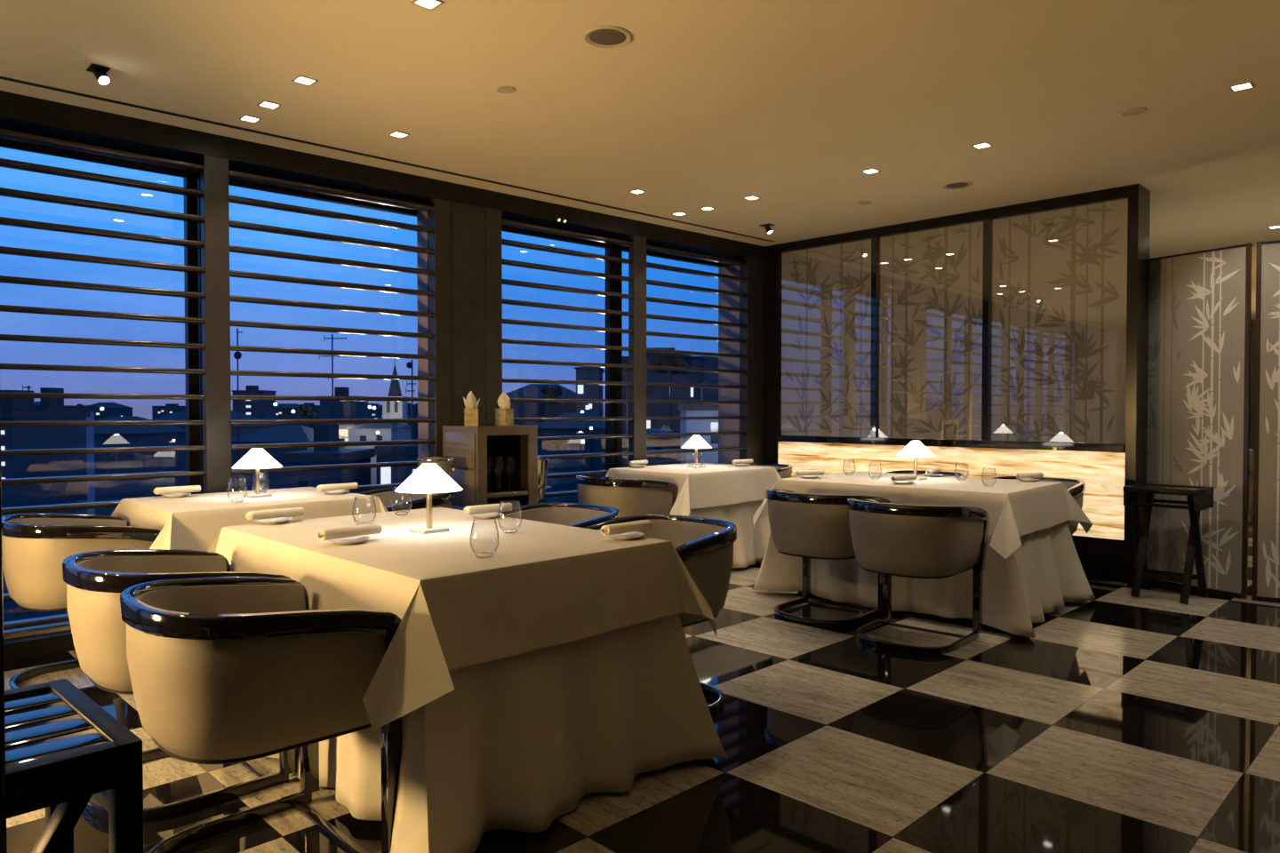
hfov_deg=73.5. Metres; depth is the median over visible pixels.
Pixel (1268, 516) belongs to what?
wall
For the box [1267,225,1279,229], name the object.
recessed light
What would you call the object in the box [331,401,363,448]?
building
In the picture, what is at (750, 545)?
cloth
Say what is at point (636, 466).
plate
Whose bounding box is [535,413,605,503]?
building
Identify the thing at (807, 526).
tub chair
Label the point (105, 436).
building
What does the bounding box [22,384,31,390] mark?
tv aerial
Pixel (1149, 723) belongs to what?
floor
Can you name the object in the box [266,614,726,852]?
cloth
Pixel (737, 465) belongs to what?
plate
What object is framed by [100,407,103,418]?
street lamp
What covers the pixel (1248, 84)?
recessed light
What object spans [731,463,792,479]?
tub chair
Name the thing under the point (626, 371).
tree
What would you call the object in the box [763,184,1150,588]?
wall
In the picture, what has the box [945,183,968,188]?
grille
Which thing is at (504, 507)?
rolled napkin
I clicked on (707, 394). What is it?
building
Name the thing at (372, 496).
tumbler
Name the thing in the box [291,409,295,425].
street lamp
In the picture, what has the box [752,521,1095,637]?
cloth
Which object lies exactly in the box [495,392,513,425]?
vase
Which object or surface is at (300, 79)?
recessed light
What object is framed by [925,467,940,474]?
rolled napkin
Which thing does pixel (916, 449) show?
table lamp
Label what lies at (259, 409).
building
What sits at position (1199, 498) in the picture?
side table
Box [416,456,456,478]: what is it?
wine cooler
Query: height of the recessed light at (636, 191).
0.005 m
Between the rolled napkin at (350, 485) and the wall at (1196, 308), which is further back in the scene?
the wall at (1196, 308)
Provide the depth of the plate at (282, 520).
3.35 m
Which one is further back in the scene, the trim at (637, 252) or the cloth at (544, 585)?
the trim at (637, 252)
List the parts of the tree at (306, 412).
crown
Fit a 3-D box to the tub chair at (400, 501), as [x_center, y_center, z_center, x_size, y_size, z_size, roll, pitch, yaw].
[-1.380,0.730,4.879,0.565,0.728,0.612,-1,2,-45]
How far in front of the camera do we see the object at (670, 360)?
110.88 m
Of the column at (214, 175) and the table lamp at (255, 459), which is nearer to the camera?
the table lamp at (255, 459)
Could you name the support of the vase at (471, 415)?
on the wine cabinet
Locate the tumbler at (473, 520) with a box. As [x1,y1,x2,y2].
[469,520,499,558]
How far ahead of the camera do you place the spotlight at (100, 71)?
3.72 m
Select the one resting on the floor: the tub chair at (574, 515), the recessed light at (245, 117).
the tub chair at (574, 515)
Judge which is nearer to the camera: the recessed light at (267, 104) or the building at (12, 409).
the recessed light at (267, 104)
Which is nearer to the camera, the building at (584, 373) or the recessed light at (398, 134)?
the recessed light at (398, 134)
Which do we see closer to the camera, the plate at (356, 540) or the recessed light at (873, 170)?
the plate at (356, 540)
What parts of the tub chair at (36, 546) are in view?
lacquer rail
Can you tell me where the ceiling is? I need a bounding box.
[0,0,1279,258]
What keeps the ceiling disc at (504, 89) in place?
attached to the ceiling
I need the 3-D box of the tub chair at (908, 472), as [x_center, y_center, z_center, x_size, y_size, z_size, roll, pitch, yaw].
[2.045,0.704,6.258,0.565,0.728,0.612,-1,2,-45]
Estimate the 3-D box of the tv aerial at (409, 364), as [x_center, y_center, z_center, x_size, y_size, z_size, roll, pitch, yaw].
[-16.035,9.691,60.192,0.725,28.722,0.105,0,1,0]
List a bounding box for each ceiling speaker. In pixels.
[583,25,632,47]
[942,181,972,189]
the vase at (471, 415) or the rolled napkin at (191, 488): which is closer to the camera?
the rolled napkin at (191, 488)
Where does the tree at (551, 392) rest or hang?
on the ground
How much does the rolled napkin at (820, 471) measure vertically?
0.035 m
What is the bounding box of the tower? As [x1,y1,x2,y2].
[381,358,408,424]
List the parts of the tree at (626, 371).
crown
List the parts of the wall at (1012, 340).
silk panel, silk panel, onyx panel, silk panel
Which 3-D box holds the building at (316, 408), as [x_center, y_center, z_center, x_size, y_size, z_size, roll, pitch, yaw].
[-207.148,0.076,539.345,17.840,29.870,14.400,0,1,0]
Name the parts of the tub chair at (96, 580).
lacquer rail, leg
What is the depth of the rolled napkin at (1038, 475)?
5.30 m
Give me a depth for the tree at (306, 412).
179.10 m
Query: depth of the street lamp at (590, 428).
55.95 m
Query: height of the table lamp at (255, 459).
0.246 m
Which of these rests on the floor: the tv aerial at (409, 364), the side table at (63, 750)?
the side table at (63, 750)
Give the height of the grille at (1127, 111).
0.004 m
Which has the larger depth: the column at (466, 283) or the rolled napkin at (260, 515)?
the column at (466, 283)
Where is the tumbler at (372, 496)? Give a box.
[352,496,375,523]
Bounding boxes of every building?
[0,390,90,622]
[34,387,97,514]
[88,402,132,421]
[94,416,186,516]
[152,403,185,419]
[152,409,277,438]
[231,425,350,491]
[232,385,276,419]
[275,403,309,427]
[280,424,375,493]
[303,402,319,428]
[320,387,367,419]
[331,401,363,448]
[346,423,411,490]
[368,403,382,418]
[374,423,418,484]
[407,402,417,439]
[506,384,575,425]
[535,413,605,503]
[573,366,605,417]
[622,347,718,467]
[646,428,679,465]
[678,382,718,463]
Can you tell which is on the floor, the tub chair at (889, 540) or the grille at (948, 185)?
the tub chair at (889, 540)
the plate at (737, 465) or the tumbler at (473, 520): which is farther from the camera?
the plate at (737, 465)
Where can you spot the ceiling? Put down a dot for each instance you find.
(716, 104)
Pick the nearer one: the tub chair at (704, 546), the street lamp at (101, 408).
the tub chair at (704, 546)
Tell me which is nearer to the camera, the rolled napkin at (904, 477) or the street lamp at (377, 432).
the rolled napkin at (904, 477)
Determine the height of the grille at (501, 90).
0.004 m
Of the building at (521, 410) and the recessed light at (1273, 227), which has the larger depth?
the building at (521, 410)
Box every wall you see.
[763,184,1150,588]
[1145,244,1246,599]
[1256,240,1279,603]
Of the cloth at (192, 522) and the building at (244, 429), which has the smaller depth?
the cloth at (192, 522)
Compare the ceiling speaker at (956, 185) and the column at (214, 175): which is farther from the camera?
the ceiling speaker at (956, 185)
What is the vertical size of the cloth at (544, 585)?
0.336 m
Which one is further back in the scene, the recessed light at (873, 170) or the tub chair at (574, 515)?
the recessed light at (873, 170)
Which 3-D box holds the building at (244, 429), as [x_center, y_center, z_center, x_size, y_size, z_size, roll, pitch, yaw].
[-64.010,9.986,127.179,14.746,25.604,14.746,0,1,0]
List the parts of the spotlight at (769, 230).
mount plate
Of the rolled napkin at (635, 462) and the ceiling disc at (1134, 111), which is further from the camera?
the rolled napkin at (635, 462)
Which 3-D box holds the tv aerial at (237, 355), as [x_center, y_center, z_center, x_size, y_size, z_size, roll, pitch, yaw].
[-25.776,8.934,55.176,0.561,30.425,0.096,0,1,0]
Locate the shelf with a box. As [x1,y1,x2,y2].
[487,487,528,498]
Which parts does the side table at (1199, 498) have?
leg, leg, rail, frame, rail, leg, leg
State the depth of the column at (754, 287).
7.72 m
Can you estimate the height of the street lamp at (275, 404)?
26.992 m
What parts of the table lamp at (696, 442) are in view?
stem, lamp shade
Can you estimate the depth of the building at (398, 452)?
48.04 m
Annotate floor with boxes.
[4,561,1279,852]
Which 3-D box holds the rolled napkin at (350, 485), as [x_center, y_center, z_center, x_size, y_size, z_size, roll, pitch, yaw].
[-1.600,0.319,4.526,0.220,0.035,0.045,-1,2,-45]
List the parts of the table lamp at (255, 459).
stem, lamp shade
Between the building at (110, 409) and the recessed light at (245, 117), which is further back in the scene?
the building at (110, 409)
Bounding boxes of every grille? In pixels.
[499,88,511,92]
[589,29,626,45]
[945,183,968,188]
[1125,109,1142,114]
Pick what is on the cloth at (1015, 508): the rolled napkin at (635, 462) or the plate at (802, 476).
the plate at (802, 476)
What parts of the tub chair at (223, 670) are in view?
lacquer rail, leg, leg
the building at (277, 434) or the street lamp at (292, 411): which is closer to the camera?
the building at (277, 434)
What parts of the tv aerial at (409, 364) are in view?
dish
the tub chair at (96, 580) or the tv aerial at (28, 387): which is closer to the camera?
the tub chair at (96, 580)
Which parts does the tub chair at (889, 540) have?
leg, lacquer rail, leg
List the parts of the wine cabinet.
drawer, drawer, drawer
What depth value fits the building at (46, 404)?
75.14 m
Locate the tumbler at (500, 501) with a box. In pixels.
[497,501,521,533]
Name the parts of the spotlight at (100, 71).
mount plate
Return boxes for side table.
[4,679,143,852]
[1123,483,1213,604]
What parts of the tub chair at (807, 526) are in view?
leg, lacquer rail, leg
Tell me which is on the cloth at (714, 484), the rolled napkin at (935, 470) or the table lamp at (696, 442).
the table lamp at (696, 442)
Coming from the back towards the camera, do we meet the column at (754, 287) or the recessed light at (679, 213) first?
the column at (754, 287)
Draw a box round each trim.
[0,76,774,241]
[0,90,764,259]
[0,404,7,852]
[3,629,75,662]
[628,235,646,467]
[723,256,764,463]
[1240,241,1262,600]
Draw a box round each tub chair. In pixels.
[1,513,160,695]
[61,549,297,823]
[120,576,402,852]
[356,487,453,511]
[495,503,619,527]
[576,475,678,518]
[584,514,736,715]
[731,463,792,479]
[765,488,890,626]
[846,498,989,655]
[886,470,967,477]
[992,476,1086,536]
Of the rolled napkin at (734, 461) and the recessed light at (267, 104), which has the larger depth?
the rolled napkin at (734, 461)
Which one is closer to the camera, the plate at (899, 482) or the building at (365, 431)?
the plate at (899, 482)
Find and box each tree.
[296,404,316,426]
[541,384,564,417]
[622,360,628,467]
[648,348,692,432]
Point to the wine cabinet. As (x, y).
(474, 449)
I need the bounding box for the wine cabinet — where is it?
[442,424,537,510]
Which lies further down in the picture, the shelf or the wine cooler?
the shelf
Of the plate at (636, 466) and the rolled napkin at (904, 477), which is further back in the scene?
the plate at (636, 466)
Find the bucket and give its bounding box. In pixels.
[537,458,551,501]
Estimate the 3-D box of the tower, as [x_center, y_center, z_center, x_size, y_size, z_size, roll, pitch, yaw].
[-54.919,2.864,192.212,4.858,37.393,4.938,0,1,0]
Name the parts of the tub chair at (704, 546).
lacquer rail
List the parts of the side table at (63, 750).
post, leg, frame, rail, post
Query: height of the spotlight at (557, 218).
0.053 m
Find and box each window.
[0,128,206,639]
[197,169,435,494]
[501,218,633,497]
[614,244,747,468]
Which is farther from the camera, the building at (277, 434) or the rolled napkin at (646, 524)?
the building at (277, 434)
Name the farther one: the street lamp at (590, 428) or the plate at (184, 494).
the street lamp at (590, 428)
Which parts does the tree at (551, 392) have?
crown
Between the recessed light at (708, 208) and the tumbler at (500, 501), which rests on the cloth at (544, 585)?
the tumbler at (500, 501)
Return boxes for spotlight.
[86,63,110,84]
[552,214,566,223]
[759,223,774,233]
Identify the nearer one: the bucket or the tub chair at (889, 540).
the tub chair at (889, 540)
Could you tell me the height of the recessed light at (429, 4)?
0.005 m
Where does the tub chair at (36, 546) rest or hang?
on the floor
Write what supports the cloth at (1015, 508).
on the cloth at (1046, 572)
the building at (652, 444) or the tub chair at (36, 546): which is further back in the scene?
the building at (652, 444)
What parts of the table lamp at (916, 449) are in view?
stem, lamp shade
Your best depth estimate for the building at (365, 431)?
70.07 m
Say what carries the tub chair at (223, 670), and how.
on the floor
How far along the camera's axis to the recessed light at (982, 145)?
4.82 m
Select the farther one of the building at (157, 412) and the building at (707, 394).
the building at (157, 412)
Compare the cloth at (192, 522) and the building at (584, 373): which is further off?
the building at (584, 373)
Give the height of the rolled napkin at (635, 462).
0.035 m
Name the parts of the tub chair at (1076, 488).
lacquer rail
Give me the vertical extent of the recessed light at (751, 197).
0.005 m
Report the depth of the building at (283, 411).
504.51 m
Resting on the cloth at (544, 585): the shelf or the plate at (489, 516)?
the plate at (489, 516)
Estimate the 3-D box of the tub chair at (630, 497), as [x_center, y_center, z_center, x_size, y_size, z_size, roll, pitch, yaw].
[-0.134,0.708,6.035,0.565,0.728,0.612,-1,2,-45]
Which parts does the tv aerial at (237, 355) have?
dish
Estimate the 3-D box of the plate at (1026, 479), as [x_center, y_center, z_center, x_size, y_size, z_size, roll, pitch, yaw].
[2.414,0.332,5.320,0.136,0.014,0.136,-1,2,-45]
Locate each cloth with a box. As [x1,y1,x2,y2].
[110,487,388,551]
[206,507,716,730]
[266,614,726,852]
[604,463,781,516]
[688,499,770,567]
[752,471,1092,559]
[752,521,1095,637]
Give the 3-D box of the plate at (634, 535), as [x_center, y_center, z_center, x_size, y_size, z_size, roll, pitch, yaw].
[-0.051,0.377,2.949,0.136,0.014,0.136,-1,2,-45]
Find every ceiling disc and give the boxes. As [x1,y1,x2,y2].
[496,85,515,93]
[858,200,871,205]
[1120,107,1147,115]
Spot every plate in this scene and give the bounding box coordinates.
[161,492,191,497]
[255,517,292,524]
[322,489,349,494]
[327,536,369,544]
[470,512,503,519]
[608,531,644,540]
[630,464,646,467]
[733,464,750,466]
[799,475,819,479]
[891,480,914,484]
[921,473,943,477]
[1016,478,1040,481]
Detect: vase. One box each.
[463,391,479,426]
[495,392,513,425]
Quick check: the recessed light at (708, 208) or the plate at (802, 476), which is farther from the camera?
the recessed light at (708, 208)
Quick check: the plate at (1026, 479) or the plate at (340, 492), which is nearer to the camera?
the plate at (340, 492)
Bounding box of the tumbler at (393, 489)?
[391,488,412,515]
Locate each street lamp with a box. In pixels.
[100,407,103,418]
[273,402,277,425]
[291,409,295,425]
[376,431,379,484]
[589,426,592,471]
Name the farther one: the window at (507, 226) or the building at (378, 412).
the building at (378, 412)
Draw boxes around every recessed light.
[238,114,262,123]
[256,100,281,109]
[291,74,318,86]
[387,130,410,138]
[410,0,444,10]
[628,189,646,194]
[671,211,687,215]
[699,206,715,210]
[743,195,760,199]
[861,168,880,174]
[971,142,992,149]
[1228,80,1255,92]
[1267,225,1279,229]
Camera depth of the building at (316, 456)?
46.06 m
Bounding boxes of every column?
[200,154,231,493]
[417,198,502,457]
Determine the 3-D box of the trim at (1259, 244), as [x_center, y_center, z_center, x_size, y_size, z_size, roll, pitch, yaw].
[3.845,-0.029,5.375,0.106,2.228,0.083,-1,2,-45]
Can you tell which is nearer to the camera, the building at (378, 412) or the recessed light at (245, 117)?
the recessed light at (245, 117)
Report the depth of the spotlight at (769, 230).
6.88 m
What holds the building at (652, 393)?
on the ground
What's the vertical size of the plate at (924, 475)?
0.014 m
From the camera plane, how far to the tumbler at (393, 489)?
3.60 m
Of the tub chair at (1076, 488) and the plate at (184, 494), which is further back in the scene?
the tub chair at (1076, 488)
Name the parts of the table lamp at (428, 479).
stem, lamp shade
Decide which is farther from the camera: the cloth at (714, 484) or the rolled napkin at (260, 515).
the cloth at (714, 484)
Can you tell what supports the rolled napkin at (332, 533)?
on the plate at (356, 540)
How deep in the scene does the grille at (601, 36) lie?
3.42 m
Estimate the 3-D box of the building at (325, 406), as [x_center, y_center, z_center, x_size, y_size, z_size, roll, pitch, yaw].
[-49.329,7.964,143.150,6.356,29.046,6.356,0,1,0]
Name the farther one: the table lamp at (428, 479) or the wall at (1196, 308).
the wall at (1196, 308)
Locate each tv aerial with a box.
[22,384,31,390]
[233,328,241,491]
[319,334,346,419]
[405,360,415,439]
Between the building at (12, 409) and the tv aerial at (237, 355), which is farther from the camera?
the building at (12, 409)
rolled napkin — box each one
[153,485,200,495]
[246,507,303,520]
[316,482,358,491]
[317,523,382,540]
[463,503,512,514]
[600,520,652,535]
[628,459,647,465]
[731,458,753,463]
[795,469,824,475]
[890,474,917,481]
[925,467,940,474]
[1016,472,1043,479]
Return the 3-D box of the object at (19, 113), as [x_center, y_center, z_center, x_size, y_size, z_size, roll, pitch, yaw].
[-1.657,-1.537,5.461,13.823,0.120,0.340,-1,1,-43]
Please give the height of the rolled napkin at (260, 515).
0.035 m
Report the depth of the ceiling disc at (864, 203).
6.14 m
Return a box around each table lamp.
[232,448,282,497]
[395,464,462,534]
[680,435,711,468]
[896,440,935,480]
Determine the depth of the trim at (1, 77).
4.84 m
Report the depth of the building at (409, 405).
450.37 m

